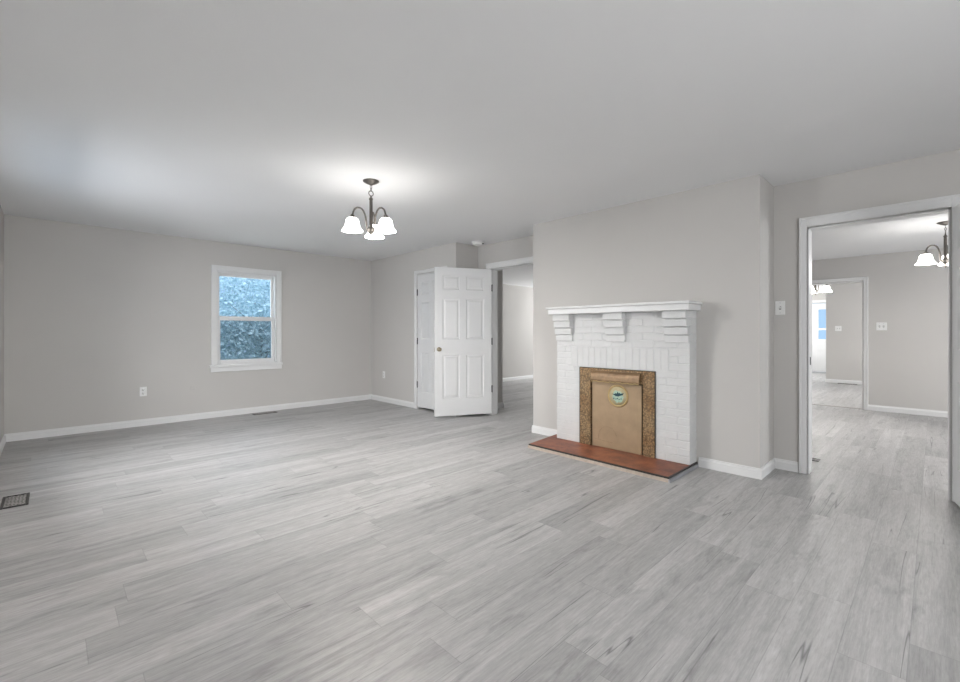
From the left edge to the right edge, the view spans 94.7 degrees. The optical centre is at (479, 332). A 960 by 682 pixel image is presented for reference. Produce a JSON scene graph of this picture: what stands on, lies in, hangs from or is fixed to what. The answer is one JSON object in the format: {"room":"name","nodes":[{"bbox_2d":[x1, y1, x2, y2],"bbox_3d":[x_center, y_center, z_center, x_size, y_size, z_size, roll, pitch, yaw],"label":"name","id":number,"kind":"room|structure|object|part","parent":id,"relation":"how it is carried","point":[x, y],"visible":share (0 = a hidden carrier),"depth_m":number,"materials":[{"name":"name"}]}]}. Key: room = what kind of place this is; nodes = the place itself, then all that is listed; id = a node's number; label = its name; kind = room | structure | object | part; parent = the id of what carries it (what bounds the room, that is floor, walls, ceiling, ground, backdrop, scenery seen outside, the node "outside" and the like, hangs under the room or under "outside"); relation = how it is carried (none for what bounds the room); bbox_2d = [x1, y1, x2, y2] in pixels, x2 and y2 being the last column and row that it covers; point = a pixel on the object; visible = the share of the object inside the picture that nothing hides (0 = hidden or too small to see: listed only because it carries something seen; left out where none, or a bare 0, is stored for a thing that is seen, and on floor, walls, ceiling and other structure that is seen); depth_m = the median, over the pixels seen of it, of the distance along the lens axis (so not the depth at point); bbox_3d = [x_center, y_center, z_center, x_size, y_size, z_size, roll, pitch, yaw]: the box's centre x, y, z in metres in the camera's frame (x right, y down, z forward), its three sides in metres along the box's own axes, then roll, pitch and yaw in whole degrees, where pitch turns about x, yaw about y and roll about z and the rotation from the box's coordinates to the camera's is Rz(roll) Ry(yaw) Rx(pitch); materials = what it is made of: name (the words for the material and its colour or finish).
{"room":"empty living room","nodes":[
{"label":"empty living room","id":0,"kind":"room"},
{"bbox_2d":[0,205,3,441],"bbox_3d":[-1.807,-0.051,1.247,0.150,2.431,9.548,0,0,-44],"label":"wall","id":1,"kind":"structure","parent":0,"point":[1,210],"depth_m":4.47,"materials":[{"name":"grey paint"}]},
{"bbox_2d":[0,434,5,455],"bbox_3d":[-1.786,1.123,1.342,0.014,0.085,9.414,0,0,-44],"label":"baseboard","id":2,"kind":"structure","parent":1,"relation":"attached to","point":[3,441],"depth_m":4.45,"materials":[{"name":"white wood"}]},
{"bbox_2d":[4,214,370,433],"bbox_3d":[-3.289,-0.051,6.569,5.442,2.431,0.150,0,0,-44],"label":"wall","id":3,"kind":"structure","parent":0,"point":[94,316],"depth_m":5.56,"materials":[{"name":"grey paint"}]},
{"bbox_2d":[140,387,146,395],"bbox_3d":[-4.224,0.735,5.549,0.072,0.116,0.010,0,0,-44],"label":"electrical outlet","id":4,"kind":"object","parent":3,"relation":"attached to","point":[143,390],"visible":1,"depth_m":5.55,"materials":[{"name":"white plastic"}]},
{"bbox_2d":[5,394,370,441],"bbox_3d":[-3.494,1.123,6.255,4.412,0.085,0.014,0,0,-44],"label":"baseboard","id":5,"kind":"structure","parent":3,"relation":"attached to","point":[19,436],"depth_m":5.71,"materials":[{"name":"white wood"}]},
{"bbox_2d":[209,265,282,371],"bbox_3d":[-3.401,-0.199,6.436,0.966,1.477,0.185,0,0,-44],"label":"window","id":6,"kind":"structure","parent":3,"relation":"in","point":[275,362],"depth_m":6.41,"materials":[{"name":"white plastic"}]},
{"bbox_3d":[-3.421,-0.515,6.462,0.754,0.664,0.030,0,0,-44],"label":"sash","id":7,"kind":"part","parent":6,"relation":"part of","materials":[{"name":"glass"}]},
{"bbox_3d":[-3.352,0.492,6.385,0.966,0.095,0.045,0,0,-44],"label":"sill","id":8,"kind":"part","parent":6,"relation":"part of","materials":[{"name":"white wood"}]},
{"bbox_3d":[-3.394,0.094,6.434,0.754,0.666,0.033,0,0,-44],"label":"sash","id":9,"kind":"part","parent":6,"relation":"part of","materials":[{"name":"glass"}]},
{"bbox_2d":[371,242,461,401],"bbox_3d":[-1.083,-0.051,7.027,0.120,2.431,2.268,0,0,-44],"label":"wall","id":10,"kind":"structure","parent":0,"point":[392,278],"depth_m":7.21,"materials":[{"name":"grey paint"}]},
{"bbox_2d":[417,273,433,409],"bbox_3d":[-0.731,0.124,6.593,0.046,2.018,0.650,0,0,-44],"label":"door","id":11,"kind":"structure","parent":10,"relation":"in","point":[425,291],"depth_m":6.67,"materials":[{"name":"white paint"}]},
{"bbox_2d":[414,266,446,408],"bbox_3d":[-0.700,0.105,6.613,0.146,2.120,0.770,0,0,-44],"label":"door frame","id":12,"kind":"structure","parent":10,"relation":"attached to","point":[425,271],"depth_m":6.82,"materials":[{"name":"white wood"}]},
{"bbox_2d":[462,243,477,268],"bbox_3d":[-0.181,-0.051,6.406,0.310,2.431,0.120,0,0,-44],"label":"wall","id":13,"kind":"structure","parent":0,"point":[469,252],"depth_m":6.35,"materials":[{"name":"grey paint"}]},
{"bbox_2d":[0,372,959,681],"bbox_3d":[4.417,1.225,7.221,17.600,0.120,11.000,0,0,-44],"label":"floor","id":14,"kind":"structure","parent":0,"point":[370,540],"depth_m":2.31,"materials":[{"name":"grey plastic"}]},
{"bbox_2d":[0,492,29,509],"bbox_3d":[-3.219,1.162,3.066,0.135,0.006,0.300,0,0,-44],"label":"floor vent","id":15,"kind":"object","parent":14,"relation":"in","point":[20,499],"visible":1,"depth_m":3.05,"materials":[{"name":"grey metal"}]},
{"bbox_2d":[3,494,26,507],"bbox_3d":[-3.219,1.161,3.066,0.106,0.004,0.259,0,0,-44],"label":"grille","id":16,"kind":"object","parent":15,"relation":"attached to","point":[20,499],"depth_m":3.06,"materials":[{"name":"grey metal"}]},
{"bbox_2d":[253,411,276,414],"bbox_3d":[-3.119,1.162,6.416,0.320,0.006,0.100,0,0,-44],"label":"floor vent","id":17,"kind":"object","parent":14,"relation":"in","point":[272,411],"visible":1,"depth_m":6.38,"materials":[{"name":"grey metal"}]},
{"bbox_2d":[528,300,702,482],"bbox_3d":[1.177,0.448,4.176,0.611,1.434,1.540,0,0,-44],"label":"fireplace","id":18,"kind":"object","parent":14,"relation":"on","point":[660,337],"depth_m":4.12,"materials":[{"name":"white brick"}]},
{"bbox_3d":[0.981,1.153,3.974,0.015,0.024,1.438,0,0,-43],"label":"hearth trim","id":19,"kind":"part","parent":18,"relation":"part of","materials":[{"name":"beige wood"}]},
{"bbox_2d":[591,370,640,384],"bbox_3d":[1.290,0.425,4.230,0.050,0.108,0.501,0,0,-44],"label":"hood","id":20,"kind":"object","parent":18,"relation":"attached to","point":[625,377],"depth_m":4.21,"materials":[{"name":"gold metal"}]},
{"bbox_3d":[1.310,0.804,4.257,0.015,0.642,0.516,0,0,-44],"label":"panel","id":21,"kind":"part","parent":18,"relation":"part of","materials":[{"name":"beige metal"}]},
{"bbox_3d":[1.305,0.738,4.266,0.122,0.784,0.791,0,0,-44],"label":"fireplace cover","id":22,"kind":"part","parent":18,"relation":"part of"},
{"bbox_2d":[546,300,702,309],"bbox_3d":[1.312,-0.258,4.260,0.300,0.022,1.471,0,0,-44],"label":"mantel shelf","id":23,"kind":"object","parent":18,"relation":"attached to","point":[686,302],"depth_m":3.99,"materials":[{"name":"white wood"}]},
{"bbox_3d":[1.682,1.152,3.646,0.596,0.026,0.012,0,0,-44],"label":"hearth trim","id":24,"kind":"part","parent":18,"relation":"part of","materials":[{"name":"wood"}]},
{"bbox_2d":[813,404,861,408],"bbox_3d":[5.598,1.161,7.062,0.060,0.007,0.774,0,0,-44],"label":"threshold","id":25,"kind":"object","parent":14,"relation":"on","point":[813,404],"visible":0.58,"depth_m":6.98,"materials":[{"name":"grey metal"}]},
{"bbox_2d":[0,0,959,260],"bbox_3d":[-0.134,-1.326,2.972,5.150,0.120,9.950,0,0,-44],"label":"ceiling","id":26,"kind":"structure","parent":0,"point":[258,123],"depth_m":2.45,"materials":[{"name":"white paint"}]},
{"bbox_2d":[341,178,395,238],"bbox_3d":[-0.915,-1.022,3.656,0.426,0.488,0.434,0,0,-44],"label":"chandelier","id":27,"kind":"object","parent":26,"relation":"hanging from","point":[385,226],"visible":1,"depth_m":3.65,"materials":[{"name":"white glass"}]},
{"bbox_3d":[-1.039,-0.883,3.600,0.170,0.106,0.170,0,0,-33],"label":"lamp shade","id":28,"kind":"part","parent":27,"relation":"part of","materials":[{"name":"white glass"}]},
{"bbox_3d":[-0.984,-0.939,3.635,0.144,0.194,0.014,0,0,-33],"label":"arm","id":29,"kind":"part","parent":27,"relation":"part of","materials":[{"name":"grey metal"}]},
{"bbox_3d":[-0.908,-0.962,3.685,0.060,0.367,0.060,0,0,-44],"label":"stem","id":30,"kind":"part","parent":27,"relation":"part of","materials":[{"name":"grey metal"}]},
{"bbox_3d":[-0.915,-0.883,3.841,0.170,0.106,0.170,0,0,-3],"label":"lamp shade","id":31,"kind":"part","parent":27,"relation":"part of","materials":[{"name":"white glass"}]},
{"bbox_3d":[-0.827,-0.939,3.643,0.144,0.194,0.014,0,0,27],"label":"arm","id":32,"kind":"part","parent":27,"relation":"part of","materials":[{"name":"grey metal"}]},
{"bbox_3d":[-0.769,-0.883,3.613,0.170,0.106,0.170,0,0,27],"label":"lamp shade","id":33,"kind":"part","parent":27,"relation":"part of","materials":[{"name":"white glass"}]},
{"bbox_2d":[471,241,483,245],"bbox_3d":[-0.032,-1.243,6.146,0.172,0.046,0.172,0,0,-44],"label":"smoke detector","id":34,"kind":"object","parent":26,"relation":"attached to","point":[476,243],"visible":1,"depth_m":6.10,"materials":[{"name":"white plastic"}]},
{"bbox_2d":[498,270,502,402],"bbox_3d":[0.143,-0.005,6.804,0.470,2.340,0.120,0,0,-44],"label":"wall","id":35,"kind":"structure","parent":0,"point":[500,272],"depth_m":6.89,"materials":[{"name":"grey paint"}]},
{"bbox_2d":[503,284,532,377],"bbox_3d":[0.521,-0.005,10.699,5.780,2.340,0.120,0,0,-44],"label":"wall","id":36,"kind":"structure","parent":0,"point":[517,300],"depth_m":11.02,"materials":[{"name":"grey paint"}]},
{"bbox_2d":[503,375,532,380],"bbox_3d":[0.580,1.123,10.663,5.506,0.085,0.014,0,0,-44],"label":"baseboard","id":37,"kind":"structure","parent":36,"relation":"attached to","point":[526,376],"depth_m":11.02,"materials":[{"name":"white wood"}]},
{"bbox_2d":[533,174,773,467],"bbox_3d":[1.582,-0.051,4.506,0.430,2.431,2.309,0,0,-44],"label":"wall","id":38,"kind":"structure","parent":0,"point":[712,245],"depth_m":3.84,"materials":[{"name":"grey paint"}]},
{"bbox_2d":[371,394,798,479],"bbox_3d":[1.523,1.123,4.557,0.444,0.085,9.414,0,0,-44],"label":"baseboard","id":39,"kind":"structure","parent":38,"relation":"attached to","point":[742,470],"depth_m":3.75,"materials":[{"name":"white wood"}]},
{"bbox_2d":[478,149,959,500],"bbox_3d":[2.510,-0.051,3.946,0.120,2.431,7.160,0,0,-44],"label":"wall","id":40,"kind":"structure","parent":0,"point":[935,175],"depth_m":3.71,"materials":[{"name":"grey paint"}]},
{"bbox_2d":[434,267,492,416],"bbox_3d":[-0.223,0.117,6.123,0.831,2.028,0.169,0,0,-18],"label":"door","id":41,"kind":"structure","parent":40,"relation":"in","point":[463,340],"depth_m":6.10,"materials":[{"name":"white paint"}]},
{"bbox_2d":[486,256,532,414],"bbox_3d":[0.481,0.087,6.016,0.146,2.155,0.996,0,0,-44],"label":"door frame","id":42,"kind":"structure","parent":40,"relation":"attached to","point":[494,272],"depth_m":6.30,"materials":[{"name":"white wood"}]},
{"bbox_2d":[775,301,784,314],"bbox_3d":[2.567,-0.215,3.786,0.020,0.118,0.072,0,0,-44],"label":"light switch","id":43,"kind":"object","parent":40,"relation":"attached to","point":[779,305],"visible":1,"depth_m":3.79,"materials":[{"name":"white plastic"}]},
{"bbox_2d":[799,194,959,501],"bbox_3d":[3.043,0.106,3.398,0.172,2.118,0.950,0,0,-44],"label":"door frame","id":44,"kind":"structure","parent":40,"relation":"attached to","point":[952,201],"depth_m":3.65,"materials":[{"name":"paint"}]},
{"bbox_2d":[953,203,959,506],"bbox_3d":[3.045,0.145,2.724,0.169,2.008,0.786,0,0,36],"label":"door","id":45,"kind":"structure","parent":40,"relation":"in","point":[956,210],"depth_m":2.98,"materials":[{"name":"white paint"}]},
{"bbox_2d":[503,213,947,293],"bbox_3d":[6.264,-1.250,9.015,12.450,0.150,11.000,0,0,-44],"label":"ceiling","id":46,"kind":"structure","parent":0,"point":[917,233],"depth_m":5.56,"materials":[{"name":"white paint"}]},
{"bbox_2d":[812,284,831,294],"bbox_3d":[6.124,-0.931,8.031,0.437,0.488,0.422,0,0,-44],"label":"chandelier","id":47,"kind":"object","parent":46,"relation":"hanging from","point":[826,288],"visible":0.41,"depth_m":7.94,"materials":[{"name":"white glass"}]},
{"bbox_3d":[6.237,-0.792,7.965,0.170,0.106,0.170,0,0,37],"label":"lamp shade","id":48,"kind":"part","parent":47,"relation":"part of","materials":[{"name":"white glass"}]},
{"bbox_2d":[915,221,947,267],"bbox_3d":[4.939,-0.931,4.713,0.424,0.488,0.435,0,0,-44],"label":"chandelier","id":49,"kind":"object","parent":46,"relation":"hanging from","point":[925,258],"visible":0.69,"depth_m":4.70,"materials":[{"name":"white glass"}]},
{"bbox_3d":[4.788,-0.792,4.753,0.170,0.106,0.170,0,0,26],"label":"lamp shade","id":50,"kind":"part","parent":49,"relation":"part of","materials":[{"name":"white glass"}]},
{"bbox_3d":[4.847,-0.848,4.725,0.144,0.194,0.014,0,0,26],"label":"arm","id":51,"kind":"part","parent":49,"relation":"part of","materials":[{"name":"grey metal"}]},
{"bbox_3d":[4.929,-0.871,4.685,0.060,0.367,0.060,0,0,-44],"label":"stem","id":52,"kind":"part","parent":49,"relation":"part of","materials":[{"name":"grey metal"}]},
{"bbox_2d":[812,293,825,302],"bbox_3d":[9.928,-0.005,13.259,0.120,2.340,1.820,0,0,-44],"label":"wall","id":53,"kind":"structure","parent":0,"point":[819,296],"depth_m":13.07,"materials":[{"name":"grey paint"}]},
{"bbox_2d":[812,303,825,371],"bbox_3d":[10.109,0.140,13.045,0.048,2.030,0.880,0,0,-44],"label":"door","id":54,"kind":"structure","parent":53,"relation":"in","point":[818,345],"depth_m":13.12,"materials":[{"name":"white paint"}]},
{"bbox_2d":[812,300,825,303],"bbox_3d":[10.113,0.095,13.049,0.146,2.140,1.060,0,0,-44],"label":"door frame","id":55,"kind":"structure","parent":53,"relation":"attached to","point":[813,301],"depth_m":13.08,"materials":[{"name":"white wood"}]},
{"bbox_2d":[826,282,861,380],"bbox_3d":[9.369,-0.005,9.314,0.120,2.340,3.300,0,0,-44],"label":"wall","id":56,"kind":"structure","parent":0,"point":[844,303],"depth_m":10.21,"materials":[{"name":"grey paint"}]},
{"bbox_2d":[835,326,841,330],"bbox_3d":[8.329,-0.105,10.284,0.020,0.118,0.118,0,0,-44],"label":"light switch","id":57,"kind":"object","parent":56,"relation":"attached to","point":[837,328],"visible":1,"depth_m":10.28,"materials":[{"name":"white plastic"}]},
{"bbox_2d":[825,379,861,384],"bbox_3d":[10.446,1.123,10.370,3.164,0.085,3.314,0,0,-44],"label":"baseboard","id":58,"kind":"structure","parent":56,"relation":"attached to","point":[826,380],"depth_m":10.21,"materials":[{"name":"white wood"}]},
{"bbox_2d":[812,248,947,410],"bbox_3d":[6.645,-0.005,5.984,0.120,2.340,5.320,0,0,-44],"label":"wall","id":59,"kind":"structure","parent":0,"point":[908,360],"depth_m":6.41,"materials":[{"name":"grey paint"}]},
{"bbox_2d":[812,276,867,409],"bbox_3d":[5.598,0.155,7.062,0.172,2.020,0.914,0,0,-44],"label":"door frame","id":60,"kind":"structure","parent":59,"relation":"attached to","point":[852,279],"depth_m":6.71,"materials":[{"name":"white wood"}]},
{"bbox_2d":[876,322,886,329],"bbox_3d":[5.970,-0.099,6.578,0.020,0.118,0.118,0,0,-44],"label":"light switch","id":61,"kind":"object","parent":59,"relation":"attached to","point":[879,325],"visible":1,"depth_m":6.58,"materials":[{"name":"white plastic"}]},
{"bbox_2d":[868,404,947,417],"bbox_3d":[6.639,1.123,5.894,0.014,0.085,5.200,0,0,-44],"label":"baseboard","id":62,"kind":"structure","parent":59,"relation":"attached to","point":[925,412],"depth_m":6.37,"materials":[{"name":"white wood"}]},
{"label":"outside","id":63,"kind":"structure","parent":0,"visible":0},
{"bbox_3d":[-7.365,1.815,19.058,44.000,0.100,22.400,0,0,-44],"label":"lawn","id":64,"kind":"structure","parent":63,"visible":0},
{"bbox_2d":[219,276,270,359],"bbox_3d":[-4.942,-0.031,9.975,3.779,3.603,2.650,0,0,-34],"label":"tree","id":65,"kind":"object","parent":64,"relation":"on","point":[259,348],"visible":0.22,"depth_m":9.39,"materials":[{"name":"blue plant"}]},
{"bbox_3d":[-0.613,-0.005,7.834,0.120,2.340,2.410,0,0,-44],"label":"wall","id":66,"kind":"structure","parent":0,"visible":0},
{"bbox_2d":[498,402,503,407],"bbox_3d":[-0.687,1.123,7.669,0.484,0.085,2.544,0,0,-44],"label":"baseboard","id":67,"kind":"structure","parent":66,"relation":"attached to","point":[500,404],"depth_m":6.88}
]}

